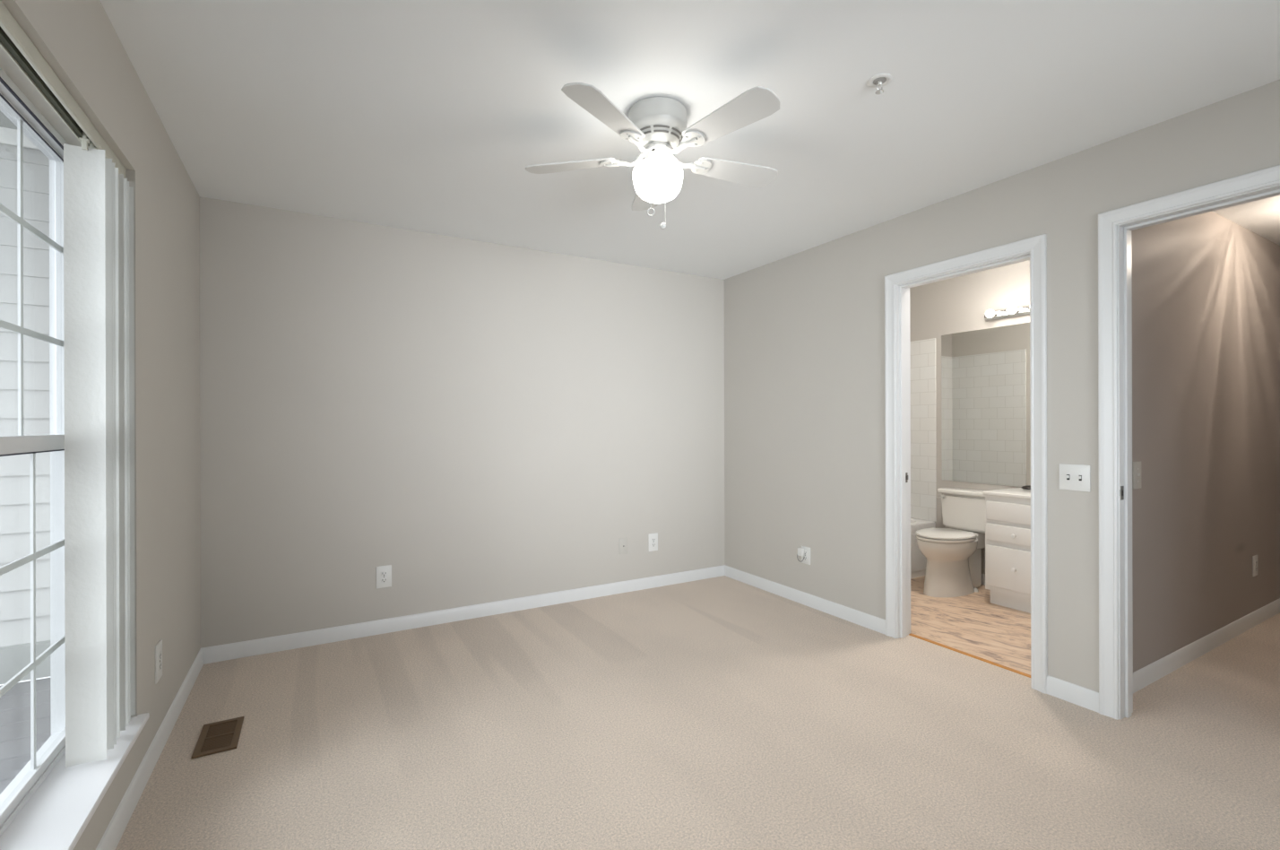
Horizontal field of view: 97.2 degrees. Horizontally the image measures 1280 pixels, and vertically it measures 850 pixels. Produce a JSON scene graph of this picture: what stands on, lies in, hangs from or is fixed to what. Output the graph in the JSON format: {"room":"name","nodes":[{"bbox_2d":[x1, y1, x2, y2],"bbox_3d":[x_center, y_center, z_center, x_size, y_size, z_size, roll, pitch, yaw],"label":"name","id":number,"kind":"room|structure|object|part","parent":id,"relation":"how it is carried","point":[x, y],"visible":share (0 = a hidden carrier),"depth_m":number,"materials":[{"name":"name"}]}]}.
{"room":"empty bedroom","nodes":[
{"label":"empty bedroom","id":0,"kind":"room"},
{"bbox_2d":[0,0,200,849],"bbox_3d":[-1.265,0.022,0.945,0.200,2.440,4.498,0,0,-30],"label":"wall","id":1,"kind":"structure","parent":0,"point":[77,39],"depth_m":2.09,"materials":[{"name":"beige paint"}]},
{"bbox_2d":[0,67,68,836],"bbox_3d":[-1.606,0.076,1.413,0.072,1.865,0.930,0,0,-30],"label":"window","id":2,"kind":"structure","parent":1,"relation":"in","point":[29,121],"depth_m":1.62,"materials":[{"name":"white plastic"}]},
{"bbox_2d":[0,118,62,435],"bbox_3d":[-1.613,-0.397,1.410,0.007,0.867,0.850,0,0,-30],"label":"grille","id":3,"kind":"object","parent":2,"relation":"attached to","point":[26,124],"depth_m":1.66,"materials":[{"name":"white plastic"}]},
{"bbox_3d":[-1.613,-0.382,1.410,0.028,0.906,0.870,0,0,-30],"label":"sash","id":4,"kind":"part","parent":2,"relation":"part of","materials":[{"name":"white plastic"}]},
{"bbox_2d":[0,452,64,769],"bbox_3d":[-1.591,0.505,1.422,0.007,0.867,0.846,0,0,-30],"label":"grille","id":5,"kind":"object","parent":2,"relation":"attached to","point":[40,764],"depth_m":1.54,"materials":[{"name":"white plastic"}]},
{"bbox_3d":[-1.588,0.500,1.423,0.023,0.945,0.870,0,0,-30],"label":"sash","id":6,"kind":"part","parent":2,"relation":"part of","materials":[{"name":"white plastic"}]},
{"bbox_2d":[0,0,135,767],"bbox_3d":[-1.269,0.053,1.066,0.089,1.818,1.861,0,0,-30],"label":"vertical blind","id":7,"kind":"object","parent":2,"relation":"attached to","point":[99,300],"visible":1,"depth_m":1.62,"materials":[{"name":"plastic"}]},
{"bbox_3d":[-1.207,-0.832,0.958,0.004,0.004,1.591,0,0,-30],"label":"traverse rod","id":8,"kind":"part","parent":7,"relation":"part of","materials":[{"name":"silver metal"}]},
{"bbox_2d":[0,712,149,849],"bbox_3d":[-1.266,0.992,1.055,0.158,0.029,1.912,0,0,-30],"label":"window sill","id":9,"kind":"structure","parent":1,"relation":"attached to","point":[56,815],"depth_m":1.46,"materials":[{"name":"white paint"}]},
{"bbox_2d":[95,648,203,849],"bbox_3d":[-1.169,1.201,0.998,0.012,0.083,4.498,0,0,-30],"label":"baseboard","id":10,"kind":"structure","parent":1,"relation":"attached to","point":[110,839],"depth_m":1.97,"materials":[{"name":"white paint"}]},
{"bbox_2d":[155,639,162,683],"bbox_3d":[-1.833,0.899,2.150,0.009,0.140,0.087,0,0,-30],"label":"wall outlet","id":11,"kind":"object","parent":1,"relation":"attached to","point":[159,646],"visible":1,"depth_m":2.14,"materials":[{"name":"white plastic"}]},
{"bbox_2d":[199,196,724,648],"bbox_3d":[-0.778,0.021,3.885,3.568,2.440,0.120,0,0,-30],"label":"wall","id":12,"kind":"structure","parent":0,"point":[478,421],"depth_m":3.53,"materials":[{"name":"beige paint"}]},
{"bbox_2d":[376,564,391,588],"bbox_3d":[-1.532,0.906,3.378,0.085,0.130,0.009,0,0,-30],"label":"wall outlet","id":13,"kind":"object","parent":12,"relation":"attached to","point":[384,573],"visible":1,"depth_m":3.38,"materials":[{"name":"white plastic"}]},
{"bbox_2d":[380,577,387,582],"bbox_3d":[-1.531,0.926,3.376,0.034,0.028,0.004,0,0,-30],"label":"socket","id":14,"kind":"object","parent":13,"relation":"attached to","point":[383,579],"depth_m":3.37,"materials":[{"name":"white plastic"}]},
{"bbox_2d":[380,570,387,576],"bbox_3d":[-1.531,0.887,3.376,0.034,0.028,0.004,0,0,-30],"label":"socket","id":15,"kind":"object","parent":13,"relation":"attached to","point":[383,573],"depth_m":3.37,"materials":[{"name":"white plastic"}]},
{"bbox_2d":[201,564,724,664],"bbox_3d":[-0.794,1.200,3.798,3.448,0.083,0.012,0,0,-30],"label":"baseboard","id":16,"kind":"structure","parent":12,"relation":"attached to","point":[220,652],"depth_m":3.52,"materials":[{"name":"white paint"}]},
{"bbox_2d":[619,536,627,554],"bbox_3d":[-0.123,0.895,4.186,0.068,0.121,0.010,0,0,-30],"label":"phone jack","id":17,"kind":"object","parent":12,"relation":"attached to","point":[623,541],"visible":1,"depth_m":4.18,"materials":[{"name":"grey plastic"}]},
{"bbox_2d":[648,532,657,551],"bbox_3d":[0.102,0.894,4.315,0.082,0.134,0.009,0,0,-30],"label":"wall outlet","id":18,"kind":"object","parent":12,"relation":"attached to","point":[652,538],"visible":1,"depth_m":4.31,"materials":[{"name":"white plastic"}]},
{"bbox_2d":[99,0,1279,279],"bbox_3d":[2.171,-1.257,2.916,8.127,0.140,4.738,0,0,-30],"label":"ceiling","id":19,"kind":"structure","parent":0,"point":[424,116],"depth_m":2.07,"materials":[{"name":"white paint"}]},
{"bbox_2d":[525,82,780,229],"bbox_3d":[0.100,-0.974,2.171,1.018,0.454,1.031,0,0,-30],"label":"ceiling fan","id":20,"kind":"object","parent":19,"relation":"hanging from","point":[657,125],"visible":1,"depth_m":2.08,"materials":[{"name":"white metal"}]},
{"bbox_3d":[-0.275,-1.033,2.248,0.373,0.006,0.132,0,12,13],"label":"blade","id":21,"kind":"part","parent":20,"relation":"part of","materials":[{"name":"white laminate"}]},
{"bbox_3d":[-0.111,-1.034,1.868,0.132,0.006,0.373,14,7,30],"label":"blade","id":22,"kind":"part","parent":20,"relation":"part of","materials":[{"name":"white wood"}]},
{"bbox_3d":[-0.032,-1.034,2.193,0.127,0.054,0.032,0,12,13],"label":"bracket arm","id":23,"kind":"part","parent":20,"relation":"part of","materials":[{"name":"white metal"}]},
{"bbox_3d":[0.036,-1.034,2.521,0.132,0.006,0.373,-12,1,-5],"label":"blade","id":24,"kind":"part","parent":20,"relation":"part of","materials":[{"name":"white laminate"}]},
{"bbox_3d":[0.016,-1.034,2.082,0.032,0.054,0.127,14,7,30],"label":"bracket arm","id":25,"kind":"part","parent":20,"relation":"part of","materials":[{"name":"white metal"}]},
{"bbox_3d":[0.069,-0.935,2.171,0.195,0.137,0.195,0,0,-30],"label":"globe","id":26,"kind":"part","parent":20,"relation":"part of","materials":[{"name":"white glass"}]},
{"bbox_3d":[0.137,-1.035,2.093,0.032,0.054,0.127,16,-10,-40],"label":"bracket arm","id":27,"kind":"part","parent":20,"relation":"part of","materials":[{"name":"white metal"}]},
{"bbox_3d":[0.163,-1.035,2.212,0.127,0.054,0.032,0,-12,-23],"label":"bracket arm","id":28,"kind":"part","parent":20,"relation":"part of","materials":[{"name":"white metal"}]},
{"bbox_3d":[0.300,-1.035,1.907,0.132,0.006,0.373,16,-10,-40],"label":"blade","id":29,"kind":"part","parent":20,"relation":"part of","materials":[{"name":"white wood"}]},
{"bbox_3d":[0.391,-1.035,2.310,0.373,0.006,0.132,0,-12,-23],"label":"blade","id":30,"kind":"part","parent":20,"relation":"part of","materials":[{"name":"white laminate"}]},
{"bbox_2d":[867,73,891,94],"bbox_3d":[0.836,-1.181,1.967,0.080,0.044,0.080,0,0,-30],"label":"sprinkler head","id":31,"kind":"object","parent":19,"relation":"attached to","point":[880,80],"visible":1,"depth_m":1.96},
{"bbox_2d":[115,575,1279,849],"bbox_3d":[2.265,1.283,2.966,7.928,0.100,4.498,0,0,-30],"label":"floor","id":32,"kind":"structure","parent":0,"point":[719,713],"depth_m":2.21,"materials":[{"name":"beige carpet"}]},
{"bbox_2d":[190,716,244,759],"bbox_3d":[-1.677,1.239,2.250,0.138,0.008,0.265,0,0,-30],"label":"floor vent","id":33,"kind":"object","parent":32,"relation":"in","point":[220,736],"visible":1,"depth_m":2.24,"materials":[{"name":"brown metal"}]},
{"bbox_2d":[910,518,935,579],"bbox_3d":[1.666,1.019,4.650,1.426,0.430,0.720,0,0,-30],"label":"bathtub","id":34,"kind":"object","parent":32,"relation":"on","point":[918,559],"visible":0.1,"depth_m":4.57,"materials":[{"name":"white ceramic"}]},
{"bbox_3d":[1.844,1.029,4.340,1.306,0.310,0.005,0,0,-30],"label":"apron panel","id":35,"kind":"part","parent":34,"relation":"part of","materials":[{"name":"white ceramic"}]},
{"bbox_2d":[915,486,985,596],"bbox_3d":[2.343,0.865,4.227,0.664,0.735,0.390,0,0,-30],"label":"toilet","id":36,"kind":"object","parent":32,"relation":"on","point":[953,556],"visible":0.9,"depth_m":4.12,"materials":[{"name":"white ceramic"}]},
{"bbox_3d":[2.245,0.823,4.172,0.440,0.019,0.364,0,0,-30],"label":"seat","id":37,"kind":"part","parent":36,"relation":"part of","materials":[{"name":"white ceramic"}]},
{"bbox_3d":[2.246,0.800,4.173,0.437,0.018,0.364,0,0,-30],"label":"lid","id":38,"kind":"part","parent":36,"relation":"part of","materials":[{"name":"white ceramic"}]},
{"bbox_3d":[2.272,1.034,4.187,0.500,0.398,0.352,0,0,-30],"label":"bowl","id":39,"kind":"part","parent":36,"relation":"part of","materials":[{"name":"white ceramic"}]},
{"bbox_3d":[2.536,0.513,4.338,0.216,0.033,0.390,0,0,-30],"label":"tank lid","id":40,"kind":"part","parent":36,"relation":"part of","materials":[{"name":"white ceramic"}]},
{"bbox_3d":[2.541,0.664,4.342,0.197,0.271,0.370,0,0,-30],"label":"tank","id":41,"kind":"part","parent":36,"relation":"part of","materials":[{"name":"white ceramic"}]},
{"bbox_2d":[908,632,1030,677],"bbox_3d":[1.771,1.231,3.024,0.030,0.006,0.705,0,0,-30],"label":"threshold strip","id":42,"kind":"object","parent":32,"relation":"on","point":[911,634],"visible":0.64,"depth_m":3.01,"materials":[{"name":"brown wood"}]},
{"bbox_2d":[985,494,1030,613],"bbox_3d":[2.800,0.854,3.590,0.512,0.755,0.944,0,0,-30],"label":"vanity cabinet","id":43,"kind":"object","parent":32,"relation":"on","point":[1007,520],"visible":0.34,"depth_m":3.75,"materials":[{"name":"white wood"}]},
{"bbox_2d":[982,486,1030,499],"bbox_3d":[2.808,0.464,3.599,0.489,0.024,0.950,0,0,-30],"label":"countertop","id":44,"kind":"structure","parent":43,"relation":"on","point":[1013,492],"depth_m":3.81,"materials":[{"name":"white stone"}]},
{"bbox_2d":[1021,484,1030,489],"bbox_3d":[2.768,0.439,4.011,0.092,0.026,0.092,0,0,-30],"label":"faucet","id":45,"kind":"object","parent":44,"relation":"on","point":[1026,487],"visible":0.53,"depth_m":3.99,"materials":[{"name":"brown metal"}]},
{"bbox_3d":[2.469,0.580,3.721,0.018,0.128,0.352,0,0,-30],"label":"drawer","id":46,"kind":"part","parent":43,"relation":"part of","materials":[{"name":"white wood"}]},
{"bbox_3d":[2.470,0.954,3.721,0.018,0.276,0.352,0,0,-30],"label":"drawer","id":47,"kind":"part","parent":43,"relation":"part of","materials":[{"name":"white wood"}]},
{"bbox_3d":[2.470,0.727,3.721,0.018,0.113,0.352,0,0,-30],"label":"drawer","id":48,"kind":"part","parent":43,"relation":"part of","materials":[{"name":"white wood"}]},
{"bbox_2d":[909,259,1029,573],"bbox_3d":[2.703,-0.049,4.395,0.120,2.560,2.440,0,0,-30],"label":"wall","id":49,"kind":"structure","parent":0,"point":[959,304],"depth_m":4.51,"materials":[{"name":"grey paint"}]},
{"bbox_2d":[909,337,936,521],"bbox_3d":[2.280,0.039,5.003,0.009,1.527,0.725,0,0,-30],"label":"tiled wall","id":50,"kind":"structure","parent":49,"relation":"attached to","point":[923,426],"depth_m":4.77,"materials":[{"name":"white tile"}]},
{"bbox_2d":[981,573,985,585],"bbox_3d":[2.622,1.190,4.408,0.012,0.083,0.645,0,0,-30],"label":"baseboard","id":51,"kind":"structure","parent":49,"relation":"attached to","point":[982,575],"depth_m":4.35,"materials":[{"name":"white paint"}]},
{"bbox_2d":[941,321,1030,486],"bbox_3d":[2.864,-0.147,3.985,0.006,1.192,1.527,0,0,-30],"label":"mirror glass","id":52,"kind":"object","parent":49,"relation":"attached to","point":[986,379],"visible":0.36,"depth_m":4.33,"materials":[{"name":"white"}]},
{"bbox_2d":[984,303,1029,320],"bbox_3d":[2.761,-0.835,4.036,0.132,0.068,0.604,0,0,-30],"label":"vanity light","id":53,"kind":"object","parent":49,"relation":"attached to","point":[1012,311],"visible":0.52,"depth_m":4.16,"materials":[{"name":"white glass"}]},
{"bbox_2d":[985,309,996,318],"bbox_3d":[2.627,-0.834,4.224,0.086,0.063,0.063,0,0,-30],"label":"bulb","id":54,"kind":"object","parent":53,"relation":"attached to","point":[990,314],"depth_m":4.21,"materials":[{"name":"white glass"}]},
{"bbox_2d":[1006,305,1018,314],"bbox_3d":[2.703,-0.835,4.091,0.086,0.063,0.063,0,0,-30],"label":"bulb","id":55,"kind":"object","parent":53,"relation":"attached to","point":[1011,309],"depth_m":4.07,"materials":[{"name":"white glass"}]},
{"bbox_2d":[724,79,1279,691],"bbox_3d":[1.867,0.514,2.739,0.119,3.440,4.498,0,0,-30],"label":"wall","id":56,"kind":"structure","parent":0,"point":[805,427],"depth_m":3.37,"materials":[{"name":"beige paint"}]},
{"bbox_2d":[724,564,885,634],"bbox_3d":[1.075,1.194,3.994,0.012,0.083,1.531,0,0,-30],"label":"baseboard","id":57,"kind":"structure","parent":56,"relation":"attached to","point":[872,622],"depth_m":3.83,"materials":[{"name":"white paint"}]},
{"bbox_2d":[801,545,810,564],"bbox_3d":[1.140,0.894,3.883,0.009,0.117,0.084,0,0,-30],"label":"wall outlet","id":58,"kind":"object","parent":56,"relation":"attached to","point":[807,550],"visible":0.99,"depth_m":3.87,"materials":[{"name":"white plastic"}]},
{"bbox_2d":[796,547,804,561],"bbox_3d":[1.113,0.894,3.895,0.026,0.092,0.056,0,0,-30],"label":"plug","id":59,"kind":"object","parent":58,"relation":"attached to","point":[800,550],"visible":1,"depth_m":3.88,"materials":[{"name":"white plastic"}]},
{"bbox_2d":[909,342,910,447],"bbox_3d":[1.779,0.177,3.030,0.019,2.114,0.843,0,0,-30],"label":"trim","id":60,"kind":"structure","parent":56,"relation":"attached to","point":[910,342],"depth_m":3.34,"materials":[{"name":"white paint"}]},
{"bbox_2d":[895,251,1031,686],"bbox_3d":[1.719,0.203,2.996,0.121,2.063,0.741,0,0,-30],"label":"door jamb","id":61,"kind":"object","parent":56,"relation":"in","point":[903,289],"depth_m":3.28,"materials":[{"name":"white paint"}]},
{"bbox_2d":[884,233,1047,693],"bbox_3d":[1.659,0.177,2.962,0.019,2.114,0.843,0,0,-30],"label":"trim","id":62,"kind":"structure","parent":56,"relation":"attached to","point":[1036,246],"depth_m":2.64,"materials":[{"name":"white paint"}]},
{"bbox_2d":[1059,463,1090,492],"bbox_3d":[1.925,0.232,2.502,0.017,0.116,0.119,0,0,-30],"label":"light switch","id":63,"kind":"object","parent":56,"relation":"attached to","point":[1072,477],"visible":1,"depth_m":2.50,"materials":[{"name":"white plastic"}]},
{"bbox_2d":[1098,164,1279,719],"bbox_3d":[2.194,0.163,2.028,0.019,2.139,0.906,0,0,-30],"label":"trim","id":64,"kind":"structure","parent":56,"relation":"attached to","point":[1108,221],"depth_m":2.38,"materials":[{"name":"white paint"}]},
{"bbox_2d":[1117,183,1279,718],"bbox_3d":[2.254,0.189,2.062,0.121,2.088,0.804,0,0,-30],"label":"door jamb","id":65,"kind":"object","parent":56,"relation":"in","point":[1124,229],"depth_m":2.38,"materials":[{"name":"white paint"}]},
{"bbox_3d":[2.025,0.284,2.372,0.032,0.058,0.004,0,0,-30],"label":"strike plate","id":66,"kind":"part","parent":65,"relation":"part of","materials":[{"name":"silver metal"}]},
{"bbox_2d":[1046,674,1098,712],"bbox_3d":[1.924,1.192,2.510,0.012,0.083,0.202,0,0,-30],"label":"baseboard","id":67,"kind":"structure","parent":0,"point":[1080,696],"depth_m":2.50,"materials":[{"name":"white paint"}]},
{"bbox_2d":[1131,211,1279,672],"bbox_3d":[3.936,-0.052,3.631,4.360,2.560,0.112,0,0,-30],"label":"wall","id":68,"kind":"structure","parent":0,"point":[1206,287],"depth_m":3.07,"materials":[{"name":"beige paint"}]},
{"bbox_2d":[1132,460,1141,489],"bbox_3d":[2.329,0.233,2.637,0.082,0.127,0.017,0,0,-30],"label":"light switch","id":69,"kind":"object","parent":68,"relation":"attached to","point":[1137,465],"visible":1,"depth_m":2.63,"materials":[{"name":"grey plastic"}]},
{"bbox_2d":[1132,597,1279,692],"bbox_3d":[3.979,1.186,3.582,4.340,0.083,0.012,0,0,-30],"label":"baseboard","id":70,"kind":"structure","parent":68,"relation":"attached to","point":[1150,673],"depth_m":3.01,"materials":[{"name":"white paint"}]},
{"bbox_2d":[1252,554,1257,576],"bbox_3d":[3.799,0.866,3.482,0.080,0.125,0.009,0,0,-30],"label":"wall outlet","id":71,"kind":"object","parent":68,"relation":"attached to","point":[1254,557],"visible":1,"depth_m":3.47,"materials":[{"name":"white plastic"}]},
{"label":"outside","id":72,"kind":"structure","parent":0,"visible":0},
{"bbox_2d":[0,677,51,794],"bbox_3d":[-2.183,1.028,-0.135,2.472,0.035,4.340,0,0,-30],"label":"deck","id":73,"kind":"object","parent":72,"point":[14,704],"visible":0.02,"depth_m":1.90,"materials":[{"name":"grey wood"}]},
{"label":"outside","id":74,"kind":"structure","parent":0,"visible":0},
{"bbox_2d":[0,142,50,647],"bbox_3d":[-3.056,-0.112,1.987,1.872,2.120,0.114,0,0,-30],"label":"wall","id":75,"kind":"structure","parent":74,"point":[14,470],"depth_m":2.26,"materials":[{"name":"grey plastic"}]},
{"bbox_2d":[0,110,17,129],"bbox_3d":[-2.702,-1.213,1.364,1.872,0.080,1.550,0,0,-30],"label":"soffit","id":76,"kind":"structure","parent":75,"relation":"attached to","point":[4,121],"depth_m":2.19,"materials":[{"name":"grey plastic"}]},
{"bbox_2d":[0,126,39,149],"bbox_3d":[-3.028,-0.149,1.938,1.872,2.046,0.026,0,0,-30],"label":"board","id":77,"kind":"object","parent":75,"relation":"attached to","point":[7,135],"visible":0.02,"depth_m":2.23,"materials":[{"name":"white wood"}]},
{"bbox_2d":[0,640,50,683],"bbox_3d":[-3.019,0.944,1.927,1.872,0.136,0.050,0,0,-30],"label":"base band","id":78,"kind":"object","parent":75,"relation":"attached to","point":[13,658],"visible":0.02,"depth_m":2.23,"materials":[{"name":"grey plastic"}]}
]}

